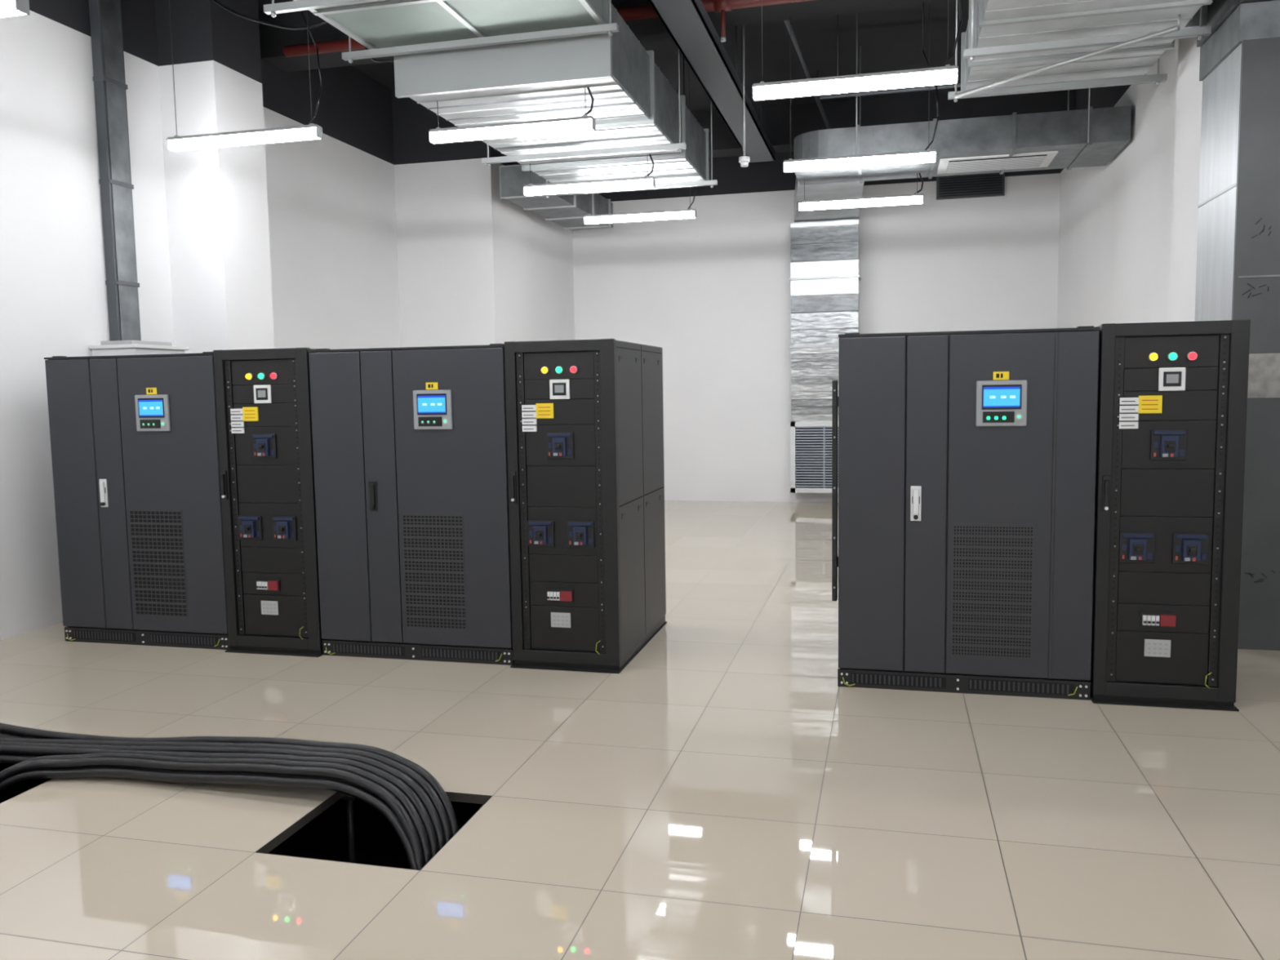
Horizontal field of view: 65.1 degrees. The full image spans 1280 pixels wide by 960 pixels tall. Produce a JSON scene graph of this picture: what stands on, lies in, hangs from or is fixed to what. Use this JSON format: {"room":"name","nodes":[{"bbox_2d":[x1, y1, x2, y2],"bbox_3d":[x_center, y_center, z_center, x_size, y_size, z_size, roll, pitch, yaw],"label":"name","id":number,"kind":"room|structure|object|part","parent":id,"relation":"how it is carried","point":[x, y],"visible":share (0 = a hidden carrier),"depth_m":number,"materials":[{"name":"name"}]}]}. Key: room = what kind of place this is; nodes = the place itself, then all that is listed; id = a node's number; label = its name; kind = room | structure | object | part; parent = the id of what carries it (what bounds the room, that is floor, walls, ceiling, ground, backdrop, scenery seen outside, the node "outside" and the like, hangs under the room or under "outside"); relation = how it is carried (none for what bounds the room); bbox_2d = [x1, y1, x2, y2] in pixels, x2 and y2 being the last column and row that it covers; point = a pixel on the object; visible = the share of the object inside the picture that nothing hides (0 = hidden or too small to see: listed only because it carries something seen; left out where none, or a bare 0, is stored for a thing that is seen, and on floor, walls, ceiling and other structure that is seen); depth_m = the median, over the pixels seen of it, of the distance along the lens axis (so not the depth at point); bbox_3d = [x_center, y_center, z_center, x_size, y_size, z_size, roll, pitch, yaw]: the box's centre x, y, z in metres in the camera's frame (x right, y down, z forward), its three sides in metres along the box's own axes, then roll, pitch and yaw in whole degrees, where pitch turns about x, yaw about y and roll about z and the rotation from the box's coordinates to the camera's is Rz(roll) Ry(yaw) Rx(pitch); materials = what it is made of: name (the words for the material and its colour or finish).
{"room":"data center","nodes":[
{"label":"data center","id":0,"kind":"room"},
{"bbox_2d":[0,0,574,639],"bbox_3d":[-3.580,-1.390,6.014,1.530,4.800,16.550,0,5,14],"label":"wall","id":1,"kind":"structure","parent":0,"point":[372,233],"depth_m":7.69,"materials":[{"name":"paint"}]},
{"bbox_2d":[88,0,141,341],"bbox_3d":[-3.733,-2.438,7.108,0.088,2.897,0.230,0,5,14],"label":"cable tray","id":2,"kind":"object","parent":1,"relation":"attached to","point":[110,86],"visible":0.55,"depth_m":7.08,"materials":[{"name":"grey metal"}]},
{"bbox_2d":[257,0,968,113],"bbox_3d":[0.709,-3.817,4.612,10.500,0.150,16.750,0,5,14],"label":"ceiling","id":3,"kind":"structure","parent":0,"point":[889,40],"depth_m":9.85,"materials":[{"name":"paint"}]},
{"bbox_2d":[0,0,30,17],"bbox_3d":[-3.309,-2.870,4.519,1.188,1.584,0.070,0,5,14],"label":"linear pendant light","id":4,"kind":"object","parent":3,"relation":"hanging from","point":[7,7],"visible":1,"depth_m":4.44,"materials":[{"name":"white plastic"}]},
{"bbox_2d":[166,0,323,151],"bbox_3d":[-2.713,-3.084,6.782,1.188,1.584,0.070,0,5,14],"label":"linear pendant light","id":5,"kind":"object","parent":3,"relation":"hanging from","point":[310,131],"visible":0.96,"depth_m":6.81,"materials":[{"name":"white plastic"}]},
{"bbox_2d":[213,0,393,62],"bbox_3d":[-2.513,-3.339,6.805,1.709,1.084,0.171,0,5,14],"label":"cable","id":6,"kind":"object","parent":3,"relation":"hanging from","point":[215,1],"visible":0.51,"depth_m":6.74,"materials":[{"name":"black plastic"}]},
{"bbox_2d":[263,0,387,17],"bbox_3d":[-1.255,-3.220,5.495,1.870,1.135,0.042,0,5,14],"label":"rail","id":7,"kind":"object","parent":3,"relation":"hanging from","point":[273,9],"visible":1,"depth_m":5.69,"materials":[{"name":"grey metal"}]},
{"bbox_2d":[342,0,618,63],"bbox_3d":[-1.050,-3.298,6.316,1.870,1.135,0.042,0,5,14],"label":"rail","id":8,"kind":"object","parent":3,"relation":"hanging from","point":[609,28],"visible":1,"depth_m":6.33,"materials":[{"name":"grey metal"}]},
{"bbox_2d":[283,0,813,57],"bbox_3d":[0.303,-3.630,7.499,6.680,0.730,0.107,0,5,14],"label":"pipe","id":9,"kind":"object","parent":3,"relation":"hanging from","point":[646,11],"visible":0.38,"depth_m":7.56,"materials":[{"name":"metal"}]},
{"bbox_2d":[481,47,686,166],"bbox_3d":[-0.491,-3.341,8.190,1.750,1.405,0.042,0,5,14],"label":"rail","id":10,"kind":"object","parent":3,"relation":"hanging from","point":[679,146],"visible":0.93,"depth_m":8.21,"materials":[{"name":"grey metal"}]},
{"bbox_2d":[293,0,709,230],"bbox_3d":[-0.822,-3.141,8.292,2.200,0.850,8.200,0,5,14],"label":"air duct","id":11,"kind":"object","parent":10,"relation":"hanging from","point":[635,104],"visible":0.81,"depth_m":6.74,"materials":[{"name":"metal"}]},
{"bbox_2d":[428,87,595,144],"bbox_3d":[-0.871,-2.454,6.744,1.170,0.277,0.070,0,5,14],"label":"linear pendant light","id":12,"kind":"object","parent":11,"relation":"hanging from","point":[585,122],"visible":1,"depth_m":6.72,"materials":[{"name":"white plastic"}]},
{"bbox_2d":[523,154,655,196],"bbox_3d":[-0.447,-2.633,8.650,1.170,0.277,0.070,0,5,14],"label":"linear pendant light","id":13,"kind":"object","parent":11,"relation":"hanging from","point":[647,181],"visible":1,"depth_m":8.62,"materials":[{"name":"white plastic"}]},
{"bbox_2d":[258,0,968,72],"bbox_3d":[0.282,-3.836,7.951,7.260,0.400,0.400,0,5,14],"label":"ceiling beam","id":14,"kind":"structure","parent":3,"relation":"attached to","point":[273,40],"depth_m":8.11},
{"bbox_2d":[541,99,717,198],"bbox_3d":[-0.129,-3.477,9.640,1.750,1.405,0.042,0,5,14],"label":"linear pendant light","id":15,"kind":"object","parent":3,"relation":"hanging from","point":[703,183],"visible":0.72,"depth_m":9.56,"materials":[{"name":"grey plastic"}]},
{"bbox_2d":[583,56,697,224],"bbox_3d":[-0.007,-3.432,10.152,1.188,1.584,0.070,0,5,14],"label":"linear pendant light","id":16,"kind":"object","parent":3,"relation":"hanging from","point":[688,213],"visible":0.84,"depth_m":10.18,"materials":[{"name":"white plastic"}]},
{"bbox_2d":[648,0,775,162],"bbox_3d":[0.587,-3.751,8.348,0.300,0.650,7.100,0,5,14],"label":"cable tray","id":17,"kind":"object","parent":3,"relation":"hanging from","point":[688,23],"visible":0.93,"depth_m":8.35,"materials":[{"name":"grey metal"}]},
{"bbox_2d":[738,24,749,167],"bbox_3d":[0.867,-3.358,8.367,0.089,1.445,0.090,0,5,14],"label":"smoke detector","id":18,"kind":"object","parent":3,"relation":"hanging from","point":[744,160],"visible":1,"depth_m":8.39,"materials":[{"name":"grey plastic"}]},
{"bbox_2d":[751,0,961,101],"bbox_3d":[1.239,-3.056,5.768,1.188,1.584,0.070,0,5,14],"label":"linear pendant light","id":19,"kind":"object","parent":3,"relation":"hanging from","point":[946,74],"visible":1,"depth_m":5.80,"materials":[{"name":"white plastic"}]},
{"bbox_2d":[782,1,938,172],"bbox_3d":[1.711,-3.245,7.785,1.188,1.584,0.070,0,5,14],"label":"linear pendant light","id":20,"kind":"object","parent":3,"relation":"hanging from","point":[929,155],"visible":0.98,"depth_m":7.81,"materials":[{"name":"white plastic"}]},
{"bbox_2d":[783,14,960,128],"bbox_3d":[2.505,-3.655,7.983,2.900,0.838,6.901,0,5,14],"label":"conduit pipe","id":21,"kind":"object","parent":3,"relation":"hanging from","point":[793,38],"depth_m":8.53,"materials":[{"name":"silver metal"}]},
{"bbox_2d":[692,88,1075,157],"bbox_3d":[1.902,-4.199,11.963,6.060,0.450,0.400,0,5,14],"label":"ceiling beam","id":22,"kind":"structure","parent":3,"relation":"attached to","point":[805,117],"depth_m":11.56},
{"bbox_2d":[794,13,1131,222],"bbox_3d":[3.014,-3.644,10.503,3.130,1.322,3.866,0,5,14],"label":"duct","id":23,"kind":"object","parent":3,"relation":"attached to","point":[1068,140],"visible":0.85,"depth_m":8.80,"materials":[{"name":"metal"}]},
{"bbox_2d":[798,173,923,211],"bbox_3d":[2.112,-2.765,9.614,1.170,0.285,0.070,0,5,14],"label":"linear pendant light","id":24,"kind":"object","parent":23,"relation":"hanging from","point":[916,198],"visible":1,"depth_m":9.59,"materials":[{"name":"white plastic"}]},
{"bbox_2d":[947,57,1167,102],"bbox_3d":[2.799,-3.289,6.733,1.380,1.350,0.042,0,5,14],"label":"rail","id":25,"kind":"object","parent":3,"relation":"hanging from","point":[1157,78],"visible":0.93,"depth_m":6.76,"materials":[{"name":"grey metal"}]},
{"bbox_2d":[954,0,1180,98],"bbox_3d":[2.559,-3.218,6.121,0.028,1.374,1.488,-5,6,-36],"label":"pipe","id":26,"kind":"object","parent":3,"relation":"attached to","point":[1176,28],"visible":1,"depth_m":6.14,"materials":[{"name":"grey metal"}]},
{"bbox_2d":[963,0,1211,61],"bbox_3d":[2.607,-3.207,5.857,1.350,1.350,0.042,0,5,14],"label":"rail","id":27,"kind":"object","parent":3,"relation":"hanging from","point":[1200,32],"visible":1,"depth_m":5.91,"materials":[{"name":"grey metal"}]},
{"bbox_2d":[960,0,1275,90],"bbox_3d":[3.169,-2.761,5.159,2.675,0.470,3.400,0,5,14],"label":"air duct","id":28,"kind":"object","parent":27,"relation":"hanging from","point":[996,22],"visible":0.77,"depth_m":5.87,"materials":[{"name":"metal"}]},
{"bbox_2d":[0,500,1279,959],"bbox_3d":[0.679,1.356,4.984,11.296,0.620,17.241,0,5,14],"label":"floor","id":29,"kind":"structure","parent":0,"point":[719,794],"depth_m":3.62,"materials":[{"name":"tile"}]},
{"bbox_2d":[44,351,231,649],"bbox_3d":[-2.883,0.079,6.536,1.177,1.758,1.174,0,5,14],"label":"tall cabinet","id":30,"kind":"object","parent":29,"relation":"on","point":[135,449],"visible":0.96,"depth_m":5.99,"materials":[{"name":"black metal"}]},
{"bbox_2d":[88,340,189,355],"bbox_3d":[-3.559,-0.044,7.246,0.388,1.897,0.545,0,5,14],"label":"box","id":31,"kind":"object","parent":29,"relation":"on","point":[113,348],"visible":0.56,"depth_m":6.96,"materials":[{"name":"white plastic"}]},
{"bbox_2d":[0,722,458,870],"bbox_3d":[-2.325,1.388,4.047,3.608,0.711,0.868,1,6,25],"label":"cable bundle","id":32,"kind":"object","parent":29,"relation":"in","point":[416,806],"visible":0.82,"depth_m":3.83,"materials":[{"name":"rubber"}]},
{"bbox_2d":[213,347,325,657],"bbox_3d":[-2.015,0.082,6.314,0.613,1.765,1.185,0,5,14],"label":"tall cabinet","id":33,"kind":"object","parent":29,"relation":"on","point":[263,398],"visible":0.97,"depth_m":5.78,"materials":[{"name":"black metal"}]},
{"bbox_2d":[307,343,514,665],"bbox_3d":[-1.147,0.090,6.104,1.172,1.758,1.174,0,5,14],"label":"tall cabinet","id":34,"kind":"object","parent":29,"relation":"on","point":[410,443],"visible":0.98,"depth_m":5.55,"materials":[{"name":"black metal"}]},
{"bbox_2d":[340,794,484,863],"bbox_3d":[-2.059,1.512,3.836,3.072,0.564,0.694,0,5,14],"label":"pedestal","id":35,"kind":"object","parent":29,"relation":"on","point":[349,799],"visible":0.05,"depth_m":3.89,"materials":[{"name":"grey metal"}]},
{"bbox_2d":[504,338,666,673],"bbox_3d":[-0.281,0.093,5.882,0.613,1.765,1.185,0,5,14],"label":"tall cabinet","id":36,"kind":"object","parent":29,"relation":"on","point":[584,418],"visible":1,"depth_m":5.38,"materials":[{"name":"black metal"}]},
{"bbox_2d":[831,325,1100,700],"bbox_3d":[1.667,0.114,5.342,1.206,1.758,1.174,0,5,14],"label":"tall cabinet","id":37,"kind":"object","parent":29,"relation":"on","point":[967,459],"depth_m":4.79,"materials":[{"name":"black metal"}]},
{"bbox_3d":[0.974,0.056,4.990,0.031,1.100,0.078,0,5,14],"label":"cabinet side bracket","id":38,"kind":"part","parent":37,"relation":"part of","materials":[{"name":"black metal"}]},
{"bbox_2d":[1089,319,1250,711],"bbox_3d":[2.551,0.117,5.116,0.613,1.765,1.185,0,5,14],"label":"tall cabinet","id":39,"kind":"object","parent":29,"relation":"on","point":[1172,403],"visible":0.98,"depth_m":4.59,"materials":[{"name":"black metal"}]},
{"bbox_2d":[1195,0,1279,650],"bbox_3d":[3.981,-0.824,5.663,1.380,3.495,0.746,0,5,14],"label":"column","id":40,"kind":"structure","parent":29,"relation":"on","point":[1237,274],"depth_m":5.48,"materials":[{"name":"metal"}]},
{"bbox_2d":[572,151,1060,502],"bbox_3d":[2.127,-2.111,12.983,6.170,4.800,0.200,0,5,14],"label":"wall","id":41,"kind":"structure","parent":0,"point":[712,290],"depth_m":13.04,"materials":[{"name":"paint"}]},
{"bbox_2d":[788,218,861,493],"bbox_3d":[2.342,-1.540,12.683,0.870,3.390,0.360,0,5,14],"label":"duct","id":42,"kind":"object","parent":41,"relation":"attached to","point":[824,278],"visible":0.72,"depth_m":12.54,"materials":[{"name":"grey metal"}]},
{"bbox_2d":[936,172,1004,199],"bbox_3d":[4.028,-3.614,12.222,0.790,0.330,0.079,0,5,14],"label":"air vent","id":43,"kind":"object","parent":41,"relation":"in","point":[987,184],"visible":0.79,"depth_m":12.20,"materials":[{"name":"grey metal"}]},
{"bbox_2d":[1057,37,1202,328],"bbox_3d":[4.426,-1.338,4.022,2.970,4.800,16.550,0,5,14],"label":"wall","id":44,"kind":"structure","parent":0,"point":[1128,227],"depth_m":8.09,"materials":[{"name":"paint"}]}
]}

